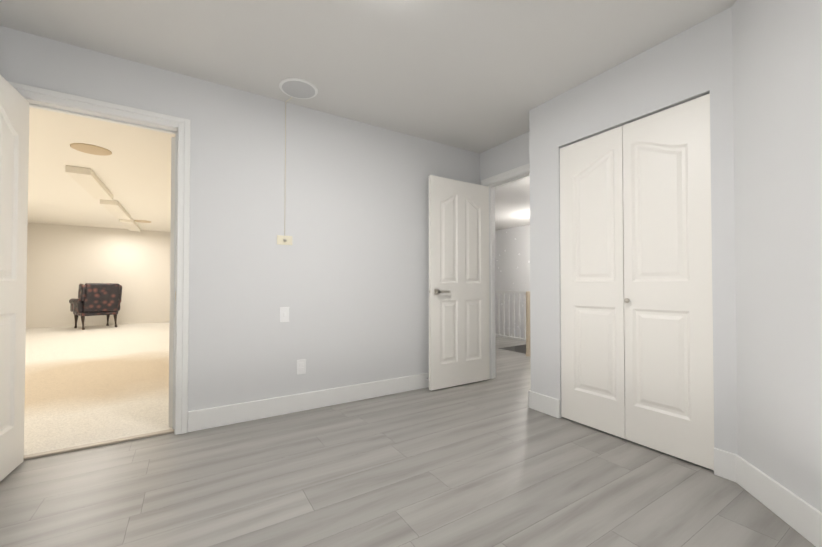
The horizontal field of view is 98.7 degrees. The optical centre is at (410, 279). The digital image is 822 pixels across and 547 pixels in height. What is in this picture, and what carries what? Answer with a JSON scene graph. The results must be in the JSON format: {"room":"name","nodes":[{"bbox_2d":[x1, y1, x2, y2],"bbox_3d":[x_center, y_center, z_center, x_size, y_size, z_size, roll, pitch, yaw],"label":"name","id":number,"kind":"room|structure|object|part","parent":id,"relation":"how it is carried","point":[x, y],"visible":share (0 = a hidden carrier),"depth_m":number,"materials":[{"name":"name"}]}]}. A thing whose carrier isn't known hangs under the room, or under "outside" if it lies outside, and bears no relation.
{"room":"empty bedroom","nodes":[
{"label":"empty bedroom","id":0,"kind":"room"},
{"bbox_2d":[24,322,171,454],"bbox_3d":[-5.161,1.103,5.323,3.560,0.072,8.705,1,-1,-32],"label":"floor carpet","id":1,"kind":"object","parent":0,"point":[93,384],"visible":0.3,"depth_m":3.51,"materials":[{"name":"beige carpet"}]},
{"bbox_2d":[69,283,121,329],"bbox_3d":[-7.275,0.594,8.183,0.794,1.040,0.810,-1,-1,33],"label":"armchair","id":2,"kind":"object","parent":1,"relation":"on","point":[94,299],"visible":1,"depth_m":7.96,"materials":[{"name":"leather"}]},
{"bbox_2d":[26,222,169,324],"bbox_3d":[-7.452,-0.086,8.983,3.560,2.440,0.100,1,-1,-32],"label":"wall","id":3,"kind":"structure","parent":0,"point":[64,262],"depth_m":8.70,"materials":[{"name":"beige paint"}]},
{"bbox_2d":[26,319,169,327],"bbox_3d":[-7.422,1.082,8.918,3.360,0.078,0.012,1,-1,-32],"label":"baseboard","id":4,"kind":"structure","parent":3,"relation":"attached to","point":[93,323],"depth_m":8.68,"materials":[{"name":"beige paint"}]},
{"bbox_2d":[0,26,479,410],"bbox_3d":[-0.901,-0.178,2.844,4.110,2.440,0.060,1,-1,-32],"label":"wall","id":5,"kind":"structure","parent":0,"point":[343,202],"depth_m":2.76,"materials":[{"name":"white paint"}]},
{"bbox_2d":[0,75,28,480],"bbox_3d":[-2.034,-0.003,1.659,0.148,2.030,0.748,1,-1,-32],"label":"door leaf","id":6,"kind":"structure","parent":5,"relation":"in","point":[14,127],"depth_m":1.88,"materials":[{"name":"white wood"}]},
{"bbox_2d":[8,81,190,434],"bbox_3d":[-1.929,-0.035,2.231,0.892,2.136,0.158,1,-1,-32],"label":"door frame","id":7,"kind":"structure","parent":5,"relation":"attached to","point":[69,104],"depth_m":2.38,"materials":[{"name":"white wood"}]},
{"bbox_2d":[168,137,174,427],"bbox_3d":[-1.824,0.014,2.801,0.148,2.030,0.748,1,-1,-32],"label":"door jamb","id":8,"kind":"structure","parent":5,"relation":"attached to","point":[171,281],"depth_m":2.47,"materials":[{"name":"white wood"}]},
{"bbox_2d":[279,307,288,321],"bbox_3d":[-0.985,0.270,2.744,0.072,0.116,0.009,1,-1,-32],"label":"phone jack","id":9,"kind":"object","parent":5,"relation":"attached to","point":[283,314],"visible":1,"depth_m":2.74,"materials":[{"name":"white plastic"}]},
{"bbox_2d":[277,235,291,244],"bbox_3d":[-0.985,-0.310,2.754,0.116,0.072,0.006,1,-1,-32],"label":"switch","id":10,"kind":"object","parent":5,"relation":"attached to","point":[281,238],"visible":1,"depth_m":2.75,"materials":[{"name":"beige plastic"}]},
{"bbox_2d":[284,97,291,235],"bbox_3d":[-0.942,-0.873,2.722,0.123,1.053,0.006,-1,-1,44],"label":"cord","id":11,"kind":"object","parent":5,"relation":"attached to","point":[285,143],"visible":0.97,"depth_m":2.76,"materials":[{"name":"beige plastic"}]},
{"bbox_2d":[297,359,305,374],"bbox_3d":[-0.873,0.691,2.808,0.072,0.116,0.008,1,-1,-32],"label":"outlet","id":12,"kind":"object","parent":5,"relation":"attached to","point":[301,366],"visible":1,"depth_m":2.81,"materials":[{"name":"white plastic"}]},
{"bbox_2d":[188,373,428,431],"bbox_3d":[-0.376,0.976,3.105,2.684,0.140,0.029,1,-1,-32],"label":"baseboard","id":13,"kind":"structure","parent":5,"relation":"attached to","point":[208,418],"depth_m":2.78,"materials":[{"name":"white wood"}]},
{"bbox_2d":[0,0,736,231],"bbox_3d":[-0.144,-1.389,6.157,12.900,0.080,12.700,1,-1,-32],"label":"ceiling","id":14,"kind":"structure","parent":0,"point":[478,76],"depth_m":2.24,"materials":[{"name":"white paint"}]},
{"bbox_2d":[70,143,111,155],"bbox_3d":[-3.385,-1.379,3.739,0.330,0.012,0.330,1,-1,-32],"label":"ceiling disc","id":15,"kind":"object","parent":14,"relation":"attached to","point":[90,149],"visible":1,"depth_m":3.72,"materials":[{"name":"beige plastic"}]},
{"bbox_2d":[65,165,140,231],"bbox_3d":[-5.484,-1.300,6.577,0.230,0.085,5.400,1,-1,-32],"label":"ceiling fixture","id":16,"kind":"object","parent":14,"relation":"attached to","point":[88,180],"visible":0.98,"depth_m":5.22,"materials":[{"name":"white"}]},
{"bbox_2d":[134,220,150,222],"bbox_3d":[-6.040,-1.316,7.940,0.330,0.012,0.330,1,-1,-32],"label":"ceiling disc","id":17,"kind":"object","parent":14,"relation":"attached to","point":[143,221],"visible":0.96,"depth_m":7.91,"materials":[{"name":"beige plastic"}]},
{"bbox_2d":[279,78,317,98],"bbox_3d":[-0.823,-1.398,2.587,0.270,0.009,0.270,1,-1,-32],"label":"ring","id":18,"kind":"object","parent":14,"relation":"attached to","point":[282,82],"visible":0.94,"depth_m":2.51,"materials":[{"name":"white plastic"}]},
{"bbox_2d":[282,81,314,97],"bbox_3d":[-0.823,-1.393,2.587,0.232,0.002,0.232,1,-1,-32],"label":"speaker grille","id":19,"kind":"object","parent":18,"relation":"attached to","point":[298,89],"visible":1,"depth_m":2.58,"materials":[{"name":"grey"}]},
{"bbox_2d":[0,337,815,546],"bbox_3d":[-0.565,1.192,4.495,6.460,0.250,10.200,1,-1,-32],"label":"floor","id":20,"kind":"structure","parent":0,"point":[495,462],"depth_m":1.75,"materials":[{"name":"grey laminate"}]},
{"bbox_2d":[23,429,173,459],"bbox_3d":[-1.927,1.024,2.213,0.780,0.016,0.045,1,-1,-32],"label":"threshold","id":21,"kind":"object","parent":20,"relation":"on","point":[74,448],"depth_m":2.18,"materials":[{"name":"beige wood"}]},
{"bbox_2d":[495,290,525,341],"bbox_3d":[1.652,0.573,8.366,1.675,1.105,4.523,1,-1,-32],"label":"stair railing","id":22,"kind":"object","parent":20,"relation":"on","point":[503,292],"visible":0.25,"depth_m":6.53,"materials":[{"name":"white wood"}]},
{"bbox_2d":[526,291,530,355],"bbox_3d":[1.679,0.619,5.005,0.117,0.910,0.084,1,-1,-32],"label":"gate post","id":23,"kind":"object","parent":20,"relation":"on","point":[528,351],"visible":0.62,"depth_m":4.97,"materials":[{"name":"beige wood"}]},
{"bbox_2d":[480,132,529,184],"bbox_3d":[1.105,-0.171,3.345,0.060,2.440,1.228,1,-1,-32],"label":"wall","id":24,"kind":"structure","parent":0,"point":[513,153],"depth_m":3.55,"materials":[{"name":"white paint"}]},
{"bbox_2d":[429,175,488,389],"bbox_3d":[0.499,0.025,3.539,0.768,2.030,0.139,1,-1,-32],"label":"door leaf","id":25,"kind":"structure","parent":24,"relation":"in","point":[458,282],"depth_m":3.50,"materials":[{"name":"white wood"}]},
{"bbox_2d":[481,163,529,378],"bbox_3d":[1.061,-0.017,3.468,0.158,2.136,0.912,1,-1,-32],"label":"door frame","id":26,"kind":"structure","parent":24,"relation":"attached to","point":[510,176],"depth_m":3.78,"materials":[{"name":"white wood"}]},
{"bbox_2d":[495,225,529,337],"bbox_3d":[2.055,1.325,9.662,0.100,5.240,4.240,1,-1,-32],"label":"wall","id":27,"kind":"structure","parent":0,"point":[512,259],"depth_m":8.83,"materials":[{"name":"white paint"}]},
{"bbox_2d":[529,106,540,393],"bbox_3d":[1.138,-0.177,2.936,0.320,2.440,0.100,1,-1,-32],"label":"wall","id":28,"kind":"structure","parent":0,"point":[535,291],"depth_m":2.85,"materials":[{"name":"white paint"}]},
{"bbox_2d":[528,390,559,408],"bbox_3d":[1.102,0.974,2.963,0.334,0.140,0.015,1,-1,-32],"label":"baseboard","id":29,"kind":"structure","parent":28,"relation":"attached to","point":[535,400],"depth_m":2.79,"materials":[{"name":"white wood"}]},
{"bbox_2d":[539,7,737,454],"bbox_3d":[1.453,-0.188,2.229,0.100,2.440,1.433,1,-1,-32],"label":"wall","id":30,"kind":"structure","parent":0,"point":[692,63],"depth_m":2.05,"materials":[{"name":"white paint"}]},
{"bbox_2d":[560,93,713,469],"bbox_3d":[1.373,0.009,2.279,0.063,2.025,0.915,1,-1,-32],"label":"door","id":31,"kind":"structure","parent":30,"relation":"in","point":[668,336],"depth_m":2.19,"materials":[{"name":"white wood"}]},
{"bbox_3d":[1.264,0.012,2.482,0.030,2.025,0.456,1,-1,-32],"label":"bifold door panel","id":32,"kind":"part","parent":31,"relation":"part of","materials":[{"name":"white wood"}]},
{"bbox_2d":[732,0,821,511],"bbox_3d":[1.569,-0.203,1.187,0.100,2.440,1.250,0,-1,13],"label":"wall","id":33,"kind":"structure","parent":0,"point":[777,82],"depth_m":1.53,"materials":[{"name":"white paint"}]},
{"bbox_2d":[735,455,821,546],"bbox_3d":[1.513,0.947,1.182,0.014,0.140,1.250,0,-1,13],"label":"baseboard","id":34,"kind":"structure","parent":33,"relation":"attached to","point":[802,517],"depth_m":1.50,"materials":[{"name":"white wood"}]}
]}

